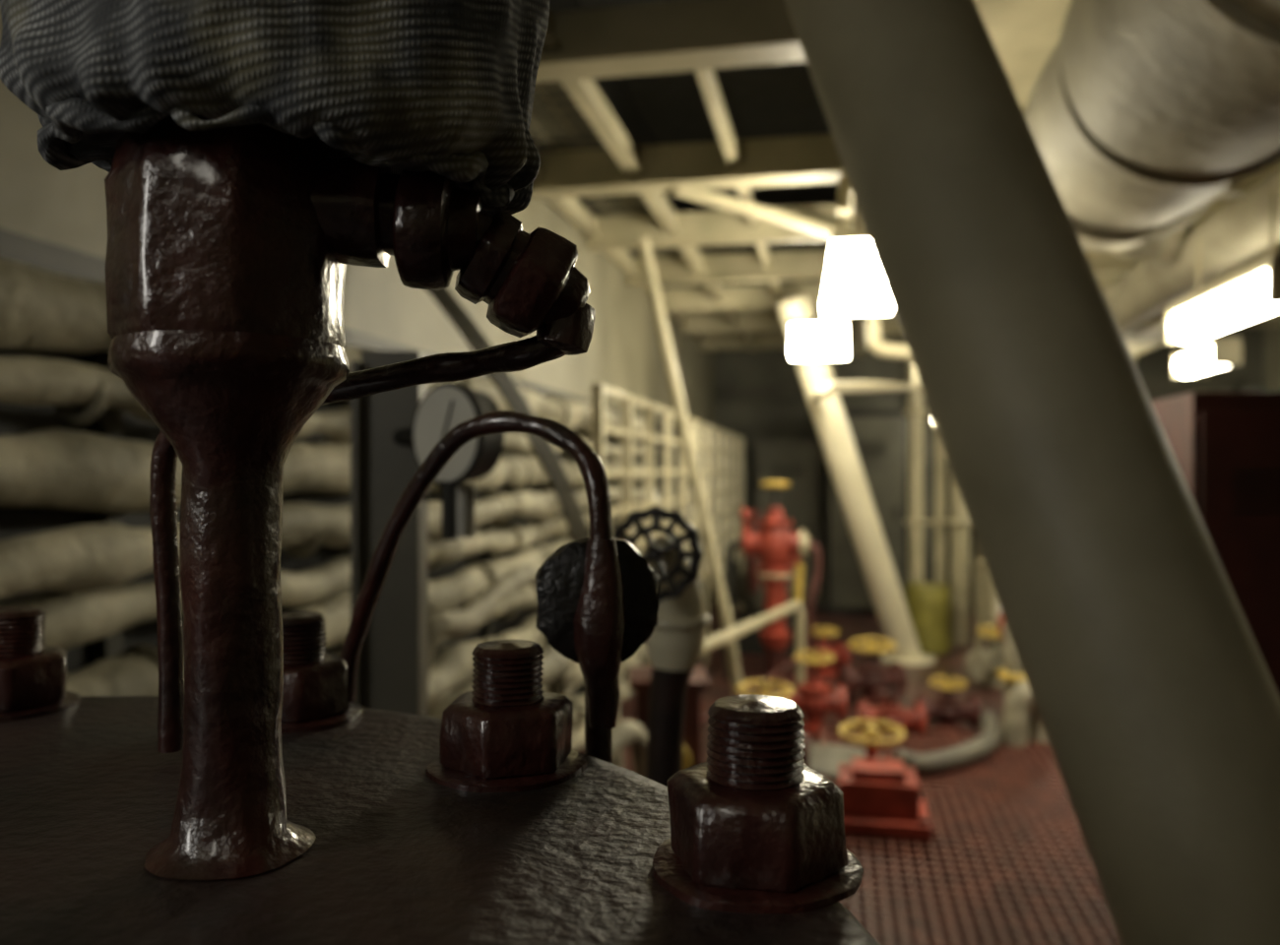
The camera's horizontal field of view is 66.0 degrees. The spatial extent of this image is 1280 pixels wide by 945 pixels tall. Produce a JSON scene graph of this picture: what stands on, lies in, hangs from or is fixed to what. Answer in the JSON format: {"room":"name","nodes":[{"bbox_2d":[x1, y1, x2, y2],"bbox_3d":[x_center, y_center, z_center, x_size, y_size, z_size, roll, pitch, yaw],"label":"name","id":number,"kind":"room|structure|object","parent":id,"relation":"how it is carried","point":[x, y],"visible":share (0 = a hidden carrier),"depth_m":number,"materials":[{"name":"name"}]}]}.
{"room":"ship interior","nodes":[
{"label":"ship interior","id":0,"kind":"room"},
{"bbox_2d":[0,0,713,666],"bbox_3d":[-0.598,-0.650,5.474,0.100,4.700,15.700,0,0,11],"label":"wall","id":1,"kind":"structure","parent":0,"point":[38,200],"depth_m":5.45,"materials":[{"name":"beige paint"}]},
{"bbox_2d":[0,228,711,751],"bbox_3d":[-0.415,0.562,5.386,0.286,2.075,15.000,0,0,11],"label":"sandbags","id":2,"kind":"object","parent":1,"relation":"attached to","point":[76,445],"visible":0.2,"depth_m":2.09,"materials":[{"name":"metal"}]},
{"bbox_2d":[426,287,589,541],"bbox_3d":[-0.569,0.101,3.647,0.298,3.204,2.047,0,0,34],"label":"pipe","id":3,"kind":"object","parent":1,"relation":"attached to","point":[504,383],"visible":0.17,"depth_m":3.67,"materials":[{"name":"beige metal"}]},
{"bbox_2d":[530,0,853,352],"bbox_3d":[0.814,-2.114,7.894,1.700,1.672,9.100,0,0,11],"label":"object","id":4,"kind":"object","parent":1,"relation":"attached to","point":[701,36],"visible":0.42,"depth_m":5.00,"materials":[{"name":"beige metal"}]},
{"bbox_2d":[528,83,712,312],"bbox_3d":[0.348,-1.675,8.267,0.460,0.012,9.410,0,0,11],"label":"overhead grating","id":5,"kind":"object","parent":4,"relation":"attached to","point":[541,90],"depth_m":4.91,"materials":[{"name":"metal"}]},
{"bbox_2d":[789,277,848,359],"bbox_3d":[1.328,-1.155,7.301,0.420,0.590,0.356,0,0,11],"label":"hanging lamp","id":6,"kind":"object","parent":4,"relation":"hanging from","point":[810,338],"visible":0.84,"depth_m":7.14,"materials":[{"name":"beige"}]},
{"bbox_2d":[578,0,856,247],"bbox_3d":[2.697,-3.060,4.815,6.800,0.120,15.700,0,0,11],"label":"ceiling","id":7,"kind":"structure","parent":0,"point":[771,100],"depth_m":8.12,"materials":[{"name":"metal"}]},
{"bbox_2d":[576,600,1005,771],"bbox_3d":[2.697,1.760,4.815,6.800,0.120,15.700,0,0,11],"label":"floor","id":8,"kind":"structure","parent":0,"point":[850,626],"depth_m":8.39,"materials":[{"name":"paint"}]},
{"bbox_2d":[350,350,505,716],"bbox_3d":[-0.359,0.750,1.615,0.348,1.900,0.284,0,0,11],"label":"electrical cabinet","id":9,"kind":"object","parent":8,"relation":"on","point":[393,433],"visible":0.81,"depth_m":1.61,"materials":[{"name":"grey metal"}]},
{"bbox_2d":[0,606,880,944],"bbox_3d":[-0.380,0.897,0.260,1.018,1.605,1.018,0,0,11],"label":"flange","id":10,"kind":"object","parent":8,"relation":"on","point":[480,823],"depth_m":0.41,"materials":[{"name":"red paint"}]},
{"bbox_2d":[104,115,595,880],"bbox_3d":[-0.169,0.003,0.442,0.272,0.315,0.138,0,0,23],"label":"pipe","id":11,"kind":"object","parent":10,"relation":"on","point":[229,250],"visible":0.98,"depth_m":0.40,"materials":[{"name":"brown metal"}]},
{"bbox_2d":[0,0,550,215],"bbox_3d":[-0.160,-0.277,0.436,0.233,0.323,0.188,0,0,11],"label":"cover","id":12,"kind":"object","parent":11,"relation":"on","point":[446,88],"visible":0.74,"depth_m":0.37,"materials":[{"name":"grey fabric"}]},
{"bbox_2d":[339,410,660,764],"bbox_3d":[-0.131,0.830,0.700,0.362,1.741,0.099,0,0,37],"label":"curved pipe","id":13,"kind":"object","parent":8,"relation":"on","point":[598,596],"visible":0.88,"depth_m":0.61,"materials":[{"name":"black metal"}]},
{"bbox_2d":[428,563,647,776],"bbox_3d":[-0.328,1.014,3.165,0.447,1.399,1.836,0,0,18],"label":"sandbag","id":14,"kind":"object","parent":8,"relation":"on","point":[458,623],"visible":0.26,"depth_m":3.16,"materials":[{"name":"fabric"}]},
{"bbox_2d":[612,506,710,786],"bbox_3d":[0.023,0.872,1.413,0.168,1.656,0.251,0,0,11],"label":"valve","id":15,"kind":"object","parent":8,"relation":"on","point":[674,646],"visible":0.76,"depth_m":1.39,"materials":[{"name":"black metal"}]},
{"bbox_2d":[591,384,744,662],"bbox_3d":[0.504,0.632,8.517,0.108,2.135,7.550,0,0,11],"label":"grid","id":16,"kind":"object","parent":8,"relation":"on","point":[729,514],"visible":0.55,"depth_m":7.48,"materials":[{"name":"beige paint"}]},
{"bbox_2d":[629,666,708,769],"bbox_3d":[0.130,1.245,4.600,0.400,0.910,0.400,0,0,0],"label":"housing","id":17,"kind":"object","parent":8,"relation":"on","point":[639,676],"visible":0.22,"depth_m":4.45,"materials":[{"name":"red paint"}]},
{"bbox_2d":[638,237,743,696],"bbox_3d":[0.345,0.149,5.983,0.738,3.117,0.136,0,0,-15],"label":"leaning pole","id":18,"kind":"object","parent":8,"relation":"on","point":[646,253],"visible":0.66,"depth_m":5.95,"materials":[{"name":"beige metal"}]},
{"bbox_2d":[695,563,805,724],"bbox_3d":[0.694,1.174,6.008,0.086,1.053,2.271,0,0,24],"label":"handrail","id":19,"kind":"object","parent":8,"relation":"on","point":[719,639],"visible":0.51,"depth_m":6.54,"materials":[{"name":"beige metal"}]},
{"bbox_2d":[736,679,793,699],"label":"valve","id":20,"kind":"object","parent":8,"relation":"on","point":[764,687],"depth_m":5.20,"materials":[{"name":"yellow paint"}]},
{"bbox_2d":[733,509,799,656],"bbox_3d":[1.235,1.024,9.525,0.600,1.353,1.053,0,0,11],"label":"motor","id":21,"kind":"object","parent":8,"relation":"on","point":[750,590],"visible":0.44,"depth_m":9.19,"materials":[{"name":"metal"}]},
{"bbox_2d":[724,477,822,687],"bbox_3d":[1.079,0.870,8.004,0.789,1.660,0.400,0,0,11],"label":"fire hydrant","id":22,"kind":"object","parent":8,"relation":"on","point":[775,544],"visible":0.94,"depth_m":7.92,"materials":[{"name":"red metal"}]},
{"bbox_2d":[755,440,822,611],"bbox_3d":[1.858,0.650,12.352,0.824,2.100,0.562,0,0,11],"label":"door","id":23,"kind":"structure","parent":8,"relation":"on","point":[798,463],"depth_m":12.09,"materials":[{"name":"grey paint"}]},
{"bbox_2d":[803,733,809,767],"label":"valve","id":24,"kind":"object","parent":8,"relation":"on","point":[806,737],"depth_m":5.08,"materials":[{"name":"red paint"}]},
{"bbox_2d":[781,649,846,734],"bbox_3d":[1.150,1.435,6.500,0.414,0.530,0.258,0,0,11],"label":"valve","id":25,"kind":"object","parent":8,"relation":"on","point":[812,696],"visible":0.9,"depth_m":6.43,"materials":[{"name":"metal"}]},
{"bbox_2d":[805,625,850,677],"bbox_3d":[1.550,1.495,8.300,0.414,0.410,0.259,0,0,-29],"label":"valve","id":26,"kind":"object","parent":8,"relation":"on","point":[840,651],"visible":0.71,"depth_m":8.28,"materials":[{"name":"metal"}]},
{"bbox_2d":[775,293,935,665],"bbox_3d":[1.861,0.130,8.598,1.748,3.249,0.478,0,0,-28],"label":"stanchion","id":27,"kind":"object","parent":8,"relation":"on","point":[829,417],"visible":0.84,"depth_m":8.45,"materials":[{"name":"beige paint"}]},
{"bbox_2d":[825,409,907,615],"bbox_3d":[2.751,0.475,11.969,0.978,2.450,0.562,0,0,11],"label":"door","id":28,"kind":"structure","parent":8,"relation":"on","point":[879,436],"depth_m":11.71,"materials":[{"name":"metal"}]},
{"bbox_2d":[836,637,907,705],"bbox_3d":[1.720,1.465,7.300,0.460,0.470,0.337,0,0,-6],"label":"valve","id":29,"kind":"object","parent":8,"relation":"on","point":[869,676],"visible":0.88,"depth_m":7.23,"materials":[{"name":"red paint"}]},
{"bbox_2d":[904,581,951,654],"bbox_3d":[2.750,1.385,9.400,0.430,0.630,0.430,0,0,11],"label":"drum","id":30,"kind":"object","parent":8,"relation":"on","point":[928,605],"visible":0.8,"depth_m":9.22,"materials":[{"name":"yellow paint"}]},
{"bbox_2d":[903,359,990,645],"bbox_3d":[3.186,0.040,9.864,1.054,3.320,0.460,0,0,-17],"label":"vertical pipes","id":31,"kind":"object","parent":8,"relation":"on","point":[960,523],"visible":0.5,"depth_m":9.78,"materials":[{"name":"beige metal"}]},
{"bbox_2d":[915,675,981,729],"bbox_3d":[2.050,1.525,6.550,0.408,0.350,0.255,0,0,11],"label":"valve","id":32,"kind":"object","parent":8,"relation":"on","point":[944,711],"visible":0.93,"depth_m":6.49,"materials":[{"name":"red paint"}]},
{"bbox_2d":[819,722,1121,944],"bbox_3d":[1.863,1.672,4.726,2.010,0.054,3.170,0,0,11],"label":"floor","id":33,"kind":"structure","parent":8,"relation":"on","point":[1006,861],"depth_m":4.19,"materials":[{"name":"paint"}]},
{"bbox_2d":[809,743,883,779],"bbox_3d":[1.080,1.625,5.600,0.600,0.060,0.600,0,0,11],"label":"manhole cover","id":34,"kind":"object","parent":33,"relation":"on","point":[825,759],"visible":0.53,"depth_m":5.56,"materials":[{"name":"metal"}]},
{"bbox_2d":[837,718,932,839],"bbox_3d":[1.151,1.467,4.785,0.460,0.386,0.634,0,0,11],"label":"valve gearbox","id":35,"kind":"object","parent":33,"relation":"on","point":[882,798],"visible":0.91,"depth_m":4.55,"materials":[{"name":"metal"}]},
{"bbox_2d":[856,684,926,735],"bbox_3d":[1.620,1.540,6.350,0.414,0.341,0.234,0,0,6],"label":"valve","id":36,"kind":"object","parent":33,"relation":"on","point":[915,719],"visible":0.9,"depth_m":6.29,"materials":[{"name":"metal"}]},
{"bbox_2d":[893,711,1001,774],"bbox_3d":[1.884,1.582,5.753,1.134,0.150,0.282,0,0,-45],"label":"pipe","id":37,"kind":"object","parent":33,"relation":"on","point":[973,750],"visible":0.91,"depth_m":5.49,"materials":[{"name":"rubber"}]},
{"bbox_2d":[1152,390,1279,696],"bbox_3d":[2.349,0.700,3.840,0.515,2.000,0.562,0,0,11],"label":"locker","id":38,"kind":"object","parent":33,"relation":"on","point":[1225,446],"visible":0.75,"depth_m":3.61,"materials":[{"name":"metal"}]},
{"bbox_2d":[972,531,979,613],"bbox_3d":[4.683,0.600,11.685,1.339,2.200,0.562,0,0,11],"label":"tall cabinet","id":39,"kind":"object","parent":8,"relation":"on","point":[976,544],"visible":0.02,"depth_m":11.98,"materials":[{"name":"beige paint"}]},
{"bbox_2d":[963,625,1005,688],"bbox_3d":[2.850,1.465,7.900,0.494,0.470,0.465,0,0,11],"label":"valve","id":40,"kind":"object","parent":8,"relation":"on","point":[982,668],"visible":0.66,"depth_m":7.80,"materials":[{"name":"metal"}]},
{"bbox_2d":[971,559,1001,650],"bbox_3d":[3.600,1.140,9.100,0.900,1.120,0.500,0,0,0],"label":"vertical pipes","id":41,"kind":"object","parent":8,"relation":"on","point":[995,609],"visible":0.13,"depth_m":9.27,"materials":[{"name":"beige metal"}]},
{"bbox_2d":[996,610,1049,748],"bbox_3d":[2.580,1.298,6.634,0.351,0.832,1.436,0,0,19],"label":"insulated manifold","id":42,"kind":"object","parent":8,"relation":"on","point":[1021,717],"visible":0.44,"depth_m":6.04,"materials":[{"name":"fabric"}]},
{"bbox_2d":[784,0,1279,944],"bbox_3d":[0.698,0.070,1.404,0.479,3.355,1.761,0,0,-32],"label":"diagonal beam","id":43,"kind":"structure","parent":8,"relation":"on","point":[1156,698],"depth_m":1.34,"materials":[{"name":"beige metal"}]},
{"bbox_2d":[848,0,1071,319],"bbox_3d":[3.530,-2.000,4.648,4.800,0.060,15.400,0,0,11],"label":"ceiling","id":44,"kind":"structure","parent":0,"point":[1024,33],"depth_m":4.42,"materials":[{"name":"beige paint"}]},
{"bbox_2d":[850,160,1279,357],"bbox_3d":[4.079,-1.719,7.343,4.780,0.502,9.600,0,0,11],"label":"beams","id":45,"kind":"structure","parent":44,"relation":"attached to","point":[1108,267],"depth_m":8.02,"materials":[{"name":"beige metal"}]},
{"bbox_2d":[822,214,893,316],"bbox_3d":[1.102,-1.137,5.001,0.349,0.625,0.299,0,0,11],"label":"hanging lamp","id":46,"kind":"object","parent":45,"relation":"hanging from","point":[855,284],"visible":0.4,"depth_m":4.88,"materials":[{"name":"beige"}]},
{"bbox_2d":[811,314,922,403],"bbox_3d":[1.690,-0.996,7.056,0.657,0.849,2.202,0,0,-1],"label":"conduit","id":47,"kind":"object","parent":45,"relation":"attached to","point":[874,344],"visible":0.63,"depth_m":6.96,"materials":[{"name":"beige metal"}]},
{"bbox_2d":[1123,289,1195,363],"bbox_3d":[4.197,-1.587,5.942,0.720,0.725,12.300,0,0,11],"label":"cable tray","id":48,"kind":"object","parent":45,"relation":"hanging from","point":[1153,336],"visible":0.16,"depth_m":9.25,"materials":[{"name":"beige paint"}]},
{"bbox_2d":[1171,332,1241,377],"bbox_3d":[4.619,-1.025,8.051,0.200,0.410,0.960,0,0,11],"label":"lamp","id":49,"kind":"object","parent":48,"relation":"hanging from","point":[1217,352],"visible":0.83,"depth_m":7.79,"materials":[{"name":"beige"}]},
{"bbox_2d":[1023,0,1279,334],"bbox_3d":[2.780,-1.457,6.113,1.594,1.010,12.740,0,0,11],"label":"duct","id":50,"kind":"object","parent":44,"relation":"hanging from","point":[1140,113],"visible":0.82,"depth_m":3.31,"materials":[{"name":"metal"}]},
{"bbox_2d":[1165,191,1279,343],"bbox_3d":[2.902,-0.983,4.824,0.190,0.535,1.360,0,0,11],"label":"lamp","id":51,"kind":"object","parent":50,"relation":"hanging from","point":[1251,292],"visible":1,"depth_m":4.68,"materials":[{"name":"beige"}]},
{"bbox_2d":[713,241,1263,607],"bbox_3d":[4.226,-0.650,12.463,6.600,4.700,0.100,0,0,11],"label":"wall","id":52,"kind":"structure","parent":0,"point":[752,419],"depth_m":12.79,"materials":[{"name":"paint"}]},
{"bbox_2d":[727,336,1232,604],"bbox_3d":[4.101,0.000,12.345,6.000,3.400,0.180,0,0,11],"label":"frame","id":53,"kind":"object","parent":52,"relation":"attached to","point":[1203,382],"visible":0.19,"depth_m":12.49,"materials":[{"name":"beige paint"}]},
{"bbox_2d":[1263,326,1279,390],"bbox_3d":[5.981,-0.650,4.158,0.100,4.700,15.700,0,0,11],"label":"wall","id":54,"kind":"structure","parent":0,"point":[1271,335],"depth_m":11.55,"materials":[{"name":"beige paint"}]}
]}

